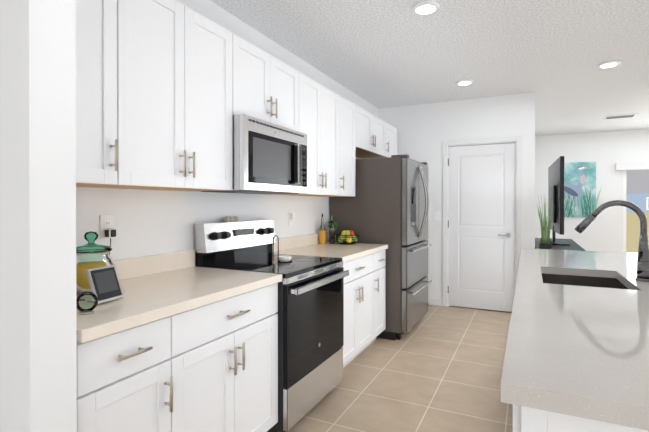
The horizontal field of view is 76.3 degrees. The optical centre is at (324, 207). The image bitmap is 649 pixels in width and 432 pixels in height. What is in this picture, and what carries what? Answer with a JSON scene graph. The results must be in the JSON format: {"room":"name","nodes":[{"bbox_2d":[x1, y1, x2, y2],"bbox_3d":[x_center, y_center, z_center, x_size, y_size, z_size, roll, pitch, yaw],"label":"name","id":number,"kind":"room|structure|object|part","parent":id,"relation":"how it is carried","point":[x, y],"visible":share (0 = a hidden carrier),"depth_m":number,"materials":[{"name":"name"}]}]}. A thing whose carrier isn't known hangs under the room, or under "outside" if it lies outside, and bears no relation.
{"room":"kitchen","nodes":[
{"label":"kitchen","id":0,"kind":"room"},
{"bbox_2d":[0,0,76,431],"bbox_3d":[-1.043,-0.019,1.290,0.655,2.600,0.125,0,0,26],"label":"wall","id":1,"kind":"structure","parent":0,"point":[38,364],"depth_m":1.13,"materials":[{"name":"white paint"}]},
{"bbox_2d":[76,0,378,266],"bbox_3d":[-0.336,-0.030,3.631,0.150,2.600,11.500,0,0,26],"label":"wall","id":2,"kind":"structure","parent":0,"point":[151,222],"depth_m":2.51,"materials":[{"name":"white paint"}]},
{"bbox_2d":[76,0,117,185],"bbox_3d":[-1.053,-0.535,1.586,0.368,0.890,0.355,0,0,26],"label":"upper cabinet","id":3,"kind":"object","parent":2,"relation":"attached to","point":[96,101],"visible":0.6,"depth_m":1.61,"materials":[{"name":"white wood"}]},
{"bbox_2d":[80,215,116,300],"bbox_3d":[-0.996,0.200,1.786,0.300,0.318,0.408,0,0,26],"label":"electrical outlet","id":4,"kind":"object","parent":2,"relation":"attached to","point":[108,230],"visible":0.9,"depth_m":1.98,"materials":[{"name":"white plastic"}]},
{"bbox_2d":[76,0,232,190],"bbox_3d":[-0.812,-0.538,2.074,0.368,0.890,0.727,0,0,26],"label":"upper cabinet","id":5,"kind":"object","parent":2,"relation":"attached to","point":[174,102],"visible":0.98,"depth_m":1.95,"materials":[{"name":"white wood"}]},
{"bbox_2d":[232,34,298,131],"bbox_3d":[-0.484,-0.756,2.736,0.368,0.460,0.747,0,0,26],"label":"upper cabinet","id":6,"kind":"object","parent":2,"relation":"attached to","point":[265,86],"visible":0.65,"depth_m":2.61,"materials":[{"name":"white wood"}]},
{"bbox_2d":[200,114,306,193],"bbox_3d":[-0.448,-0.308,2.721,0.449,0.429,0.744,0,0,26],"label":"over-the-range microwave","id":7,"kind":"object","parent":6,"relation":"attached to","point":[269,158],"visible":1,"depth_m":2.52,"materials":[{"name":"silver metal"}]},
{"bbox_2d":[288,212,294,225],"bbox_3d":[-0.277,0.100,3.536,0.039,0.116,0.072,0,0,26],"label":"electrical outlet","id":8,"kind":"object","parent":2,"relation":"attached to","point":[291,216],"visible":1,"depth_m":3.52,"materials":[{"name":"white plastic"}]},
{"bbox_2d":[266,72,338,195],"bbox_3d":[-0.161,-0.544,3.392,0.368,0.890,0.707,0,0,26],"label":"upper cabinet","id":9,"kind":"object","parent":2,"relation":"attached to","point":[318,114],"visible":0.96,"depth_m":3.30,"materials":[{"name":"white wood"}]},
{"bbox_2d":[316,95,354,196],"bbox_3d":[0.082,-0.547,3.884,0.368,0.890,0.384,0,0,26],"label":"upper cabinet","id":10,"kind":"object","parent":2,"relation":"attached to","point":[346,148],"visible":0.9,"depth_m":3.82,"materials":[{"name":"white wood"}]},
{"bbox_2d":[355,105,384,157],"bbox_3d":[0.373,-0.792,4.471,0.368,0.405,0.917,0,0,26],"label":"upper cabinet","id":11,"kind":"object","parent":2,"relation":"attached to","point":[369,134],"visible":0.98,"depth_m":4.37,"materials":[{"name":"white wood"}]},
{"bbox_2d":[361,122,396,158],"bbox_3d":[0.683,-0.795,5.099,0.368,0.405,0.477,0,0,26],"label":"upper cabinet","id":12,"kind":"object","parent":2,"relation":"attached to","point":[390,140],"visible":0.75,"depth_m":5.00,"materials":[{"name":"white wood"}]},
{"bbox_2d":[288,305,512,431],"bbox_3d":[2.645,1.327,2.166,6.800,0.100,11.800,0,0,26],"label":"floor","id":13,"kind":"structure","parent":0,"point":[435,368],"depth_m":2.98,"materials":[{"name":"tile"}]},
{"bbox_2d":[77,316,172,431],"bbox_3d":[-0.923,0.843,1.534,0.653,0.874,0.365,0,0,26],"label":"base cabinet","id":14,"kind":"object","parent":13,"relation":"on","point":[124,381],"visible":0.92,"depth_m":1.40,"materials":[{"name":"white wood"}]},
{"bbox_2d":[168,283,277,431],"bbox_3d":[-0.676,0.840,2.034,0.653,0.874,0.743,0,0,26],"label":"base cabinet","id":15,"kind":"object","parent":13,"relation":"on","point":[224,363],"visible":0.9,"depth_m":1.86,"materials":[{"name":"white wood"}]},
{"bbox_2d":[195,220,348,431],"bbox_3d":[-0.301,0.687,2.698,0.702,1.175,0.758,0,0,26],"label":"range","id":16,"kind":"object","parent":13,"relation":"on","point":[310,312],"visible":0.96,"depth_m":2.53,"materials":[{"name":"black metal"}]},
{"bbox_2d":[224,216,237,221],"bbox_3d":[-0.625,0.079,2.765,0.040,0.038,0.130,0,0,26],"label":"shakers","id":17,"kind":"object","parent":16,"relation":"on","point":[231,219],"visible":1,"depth_m":2.75,"materials":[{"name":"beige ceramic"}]},
{"bbox_2d":[273,235,292,262],"bbox_3d":[-0.265,0.270,2.710,0.106,0.174,0.114,0,0,26],"label":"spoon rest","id":18,"kind":"object","parent":16,"relation":"on","point":[284,259],"visible":0.98,"depth_m":2.69,"materials":[{"name":"white ceramic"}]},
{"bbox_2d":[342,253,373,367],"bbox_3d":[0.003,0.834,3.409,0.653,0.874,0.763,0,0,26],"label":"base cabinet","id":19,"kind":"object","parent":13,"relation":"on","point":[358,308],"visible":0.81,"depth_m":3.29,"materials":[{"name":"white wood"}]},
{"bbox_2d":[76,232,387,342],"bbox_3d":[-0.346,0.329,2.711,0.641,0.140,2.992,0,0,26],"label":"countertop","id":20,"kind":"structure","parent":19,"relation":"on","point":[156,287],"depth_m":1.96,"materials":[{"name":"stone"}]},
{"bbox_2d":[76,292,97,314],"bbox_3d":[-0.819,0.328,1.424,0.070,0.073,0.070,0,0,26],"label":"glass orb","id":21,"kind":"object","parent":20,"relation":"on","point":[83,311],"visible":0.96,"depth_m":1.43,"materials":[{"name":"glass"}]},
{"bbox_2d":[76,231,115,293],"bbox_3d":[-1.011,0.234,1.791,0.196,0.258,0.196,0,0,26],"label":"glass jar","id":22,"kind":"object","parent":20,"relation":"on","point":[82,282],"visible":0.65,"depth_m":1.75,"materials":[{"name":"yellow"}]},
{"bbox_2d":[86,265,122,304],"bbox_3d":[-0.859,0.298,1.598,0.084,0.131,0.124,0,0,18],"label":"station","id":23,"kind":"object","parent":20,"relation":"on","point":[104,283],"visible":0.83,"depth_m":1.58,"materials":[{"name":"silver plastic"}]},
{"bbox_2d":[319,214,325,243],"bbox_3d":[-0.020,0.207,3.956,0.064,0.290,0.064,0,0,26],"label":"oil bottle","id":24,"kind":"object","parent":20,"relation":"on","point":[322,236],"visible":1,"depth_m":3.93,"materials":[{"name":"orange"}]},
{"bbox_2d":[329,216,334,243],"bbox_3d":[0.072,0.217,3.983,0.060,0.270,0.060,0,0,26],"label":"bottle","id":25,"kind":"object","parent":20,"relation":"on","point":[331,235],"visible":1,"depth_m":3.96,"materials":[{"name":"grey glass"}]},
{"bbox_2d":[327,220,337,242],"bbox_3d":[0.080,0.239,4.111,0.111,0.225,0.119,0,0,26],"label":"herb plant","id":26,"kind":"object","parent":20,"relation":"on","point":[335,225],"visible":0.38,"depth_m":4.09,"materials":[{"name":"green plant"}]},
{"bbox_2d":[335,230,359,243],"bbox_3d":[0.217,0.286,3.962,0.237,0.130,0.237,0,0,26],"label":"fruit basket","id":27,"kind":"object","parent":20,"relation":"on","point":[347,237],"visible":1,"depth_m":3.92,"materials":[{"name":"food"}]},
{"bbox_2d":[364,250,385,348],"bbox_3d":[0.247,0.831,3.901,0.653,0.874,0.329,0,0,26],"label":"base cabinet","id":28,"kind":"object","parent":13,"relation":"on","point":[379,271],"visible":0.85,"depth_m":3.79,"materials":[{"name":"white wood"}]},
{"bbox_2d":[330,154,431,339],"bbox_3d":[0.664,0.383,4.435,0.893,1.765,0.922,0,0,26],"label":"fridge","id":29,"kind":"object","parent":13,"relation":"on","point":[388,203],"visible":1,"depth_m":4.00,"materials":[{"name":"silver metal"}]},
{"bbox_2d":[535,238,585,250],"bbox_3d":[3.207,0.882,5.717,0.520,0.755,2.010,0,0,26],"label":"media console","id":30,"kind":"object","parent":13,"relation":"on","point":[574,245],"visible":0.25,"depth_m":5.31,"materials":[{"name":"grey wood"}]},
{"bbox_2d":[537,197,554,248],"bbox_3d":[2.683,0.168,5.011,0.195,0.677,0.422,0,0,26],"label":"grass plant","id":31,"kind":"object","parent":30,"relation":"on","point":[545,243],"visible":0.92,"depth_m":4.96,"materials":[{"name":"green plant"}]},
{"bbox_2d":[548,156,570,245],"bbox_3d":[3.218,-0.059,5.746,0.304,1.124,1.660,0,0,26],"label":"screen","id":32,"kind":"object","parent":30,"relation":"on","point":[556,180],"visible":0.79,"depth_m":5.38,"materials":[{"name":"black plastic"}]},
{"bbox_2d":[501,248,648,431],"bbox_3d":[1.513,0.812,1.863,1.165,0.932,2.880,0,0,26],"label":"kitchen island","id":33,"kind":"object","parent":13,"relation":"on","point":[527,419],"depth_m":1.05,"materials":[{"name":"white stone"}]},
{"bbox_3d":[1.513,0.472,1.862,1.165,0.252,2.880,0,0,26],"label":"kitchen island top","id":34,"kind":"part","parent":33,"relation":"part of","materials":[{"name":"white stone"}]},
{"bbox_2d":[575,200,648,281],"bbox_3d":[1.403,0.156,2.001,0.335,0.378,0.097,0,0,26],"label":"faucet","id":35,"kind":"object","parent":33,"relation":"on","point":[642,274],"visible":1,"depth_m":1.93,"materials":[{"name":"silver metal"}]},
{"bbox_2d":[210,0,648,135],"bbox_3d":[2.645,-1.373,2.152,6.800,0.100,11.800,0,0,26],"label":"ceiling","id":36,"kind":"structure","parent":0,"point":[381,54],"depth_m":3.49,"materials":[{"name":"white paint"}]},
{"bbox_2d":[412,0,439,14],"bbox_3d":[0.670,-1.316,2.738,0.184,0.018,0.184,0,0,26],"label":"recessed light","id":37,"kind":"object","parent":36,"relation":"in","point":[426,7],"visible":1,"depth_m":2.71,"materials":[{"name":"white"}]},
{"bbox_2d":[455,79,473,84],"bbox_3d":[1.490,-1.324,4.396,0.184,0.018,0.184,0,0,26],"label":"recessed light","id":38,"kind":"object","parent":36,"relation":"in","point":[465,82],"visible":1,"depth_m":4.36,"materials":[{"name":"white"}]},
{"bbox_2d":[597,60,620,67],"bbox_3d":[2.637,-1.322,3.829,0.184,0.018,0.184,0,0,26],"label":"recessed light","id":39,"kind":"object","parent":36,"relation":"in","point":[610,63],"visible":0.96,"depth_m":3.80,"materials":[{"name":"white plastic"}]},
{"bbox_2d":[602,113,638,119],"bbox_3d":[4.362,-1.335,6.101,0.400,0.013,0.240,0,0,26],"label":"ceiling vent","id":40,"kind":"object","parent":36,"relation":"in","point":[620,116],"visible":1,"depth_m":6.06,"materials":[{"name":"white metal"}]},
{"bbox_2d":[379,92,534,298],"bbox_3d":[1.619,-0.038,5.275,1.900,2.600,0.120,0,0,26],"label":"wall","id":41,"kind":"structure","parent":0,"point":[422,132],"depth_m":5.23,"materials":[{"name":"white paint"}]},
{"bbox_2d":[428,298,442,305],"bbox_3d":[1.120,1.216,5.454,0.853,0.090,0.012,0,0,26],"label":"baseboard","id":42,"kind":"structure","parent":41,"relation":"attached to","point":[435,301],"depth_m":5.29,"materials":[{"name":"white wood"}]},
{"bbox_2d":[435,212,440,220],"bbox_3d":[1.448,0.114,5.287,0.073,0.115,0.010,0,0,26],"label":"light switch","id":43,"kind":"object","parent":41,"relation":"attached to","point":[437,216],"visible":1,"depth_m":5.28,"materials":[{"name":"white plastic"}]},
{"bbox_2d":[449,143,514,311],"bbox_3d":[1.917,0.243,5.066,0.758,2.016,0.092,0,0,26],"label":"door","id":44,"kind":"structure","parent":41,"relation":"in","point":[481,226],"depth_m":5.07,"materials":[{"name":"white wood"}]},
{"bbox_2d":[443,135,521,306],"bbox_3d":[1.939,0.210,5.110,0.910,2.105,0.136,0,0,26],"label":"door frame","id":45,"kind":"structure","parent":41,"relation":"attached to","point":[518,139],"depth_m":5.04,"materials":[{"name":"white wood"}]},
{"bbox_2d":[535,131,623,251],"bbox_3d":[4.656,-0.050,7.663,1.430,2.600,0.150,0,0,26],"label":"wall","id":46,"kind":"structure","parent":0,"point":[603,230],"depth_m":7.47,"materials":[{"name":"white paint"}]},
{"bbox_2d":[564,162,600,217],"bbox_3d":[4.613,-0.315,7.576,0.852,1.010,0.037,0,0,26],"label":"framed picture","id":47,"kind":"object","parent":46,"relation":"attached to","point":[580,199],"visible":0.83,"depth_m":7.54,"materials":[{"name":"paper"}]},
{"bbox_2d":[623,170,626,251],"bbox_3d":[6.176,0.234,6.902,1.970,2.000,0.070,0,0,26],"label":"window frame","id":48,"kind":"structure","parent":46,"relation":"in","point":[624,208],"depth_m":7.30,"materials":[{"name":"white"}]},
{"bbox_2d":[623,129,648,162],"bbox_3d":[6.180,-1.056,6.905,1.970,0.580,0.150,0,0,26],"label":"lintel","id":49,"kind":"object","parent":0,"point":[636,145],"visible":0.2,"depth_m":7.19,"materials":[{"name":"white paint"}]},
{"bbox_2d":[615,162,648,170],"bbox_3d":[6.127,-0.711,6.798,2.210,0.130,0.089,0,0,26],"label":"window valance","id":50,"kind":"object","parent":49,"relation":"attached to","point":[633,166],"visible":1,"depth_m":7.14,"materials":[{"name":"white"}]},
{"label":"outside","id":51,"kind":"structure","parent":0,"visible":0},
{"bbox_2d":[626,212,648,252],"bbox_3d":[22.541,0.773,38.488,70.000,1.250,70.940,0,0,26],"label":"ground","id":52,"kind":"structure","parent":51,"point":[632,231],"depth_m":15.46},
{"bbox_2d":[626,170,648,212],"bbox_3d":[17.878,-0.955,29.039,19.000,3.200,9.000,0,0,26],"label":"house","id":53,"kind":"structure","parent":52,"relation":"on","point":[637,190],"depth_m":24.53,"materials":[{"name":"paint"}]}
]}

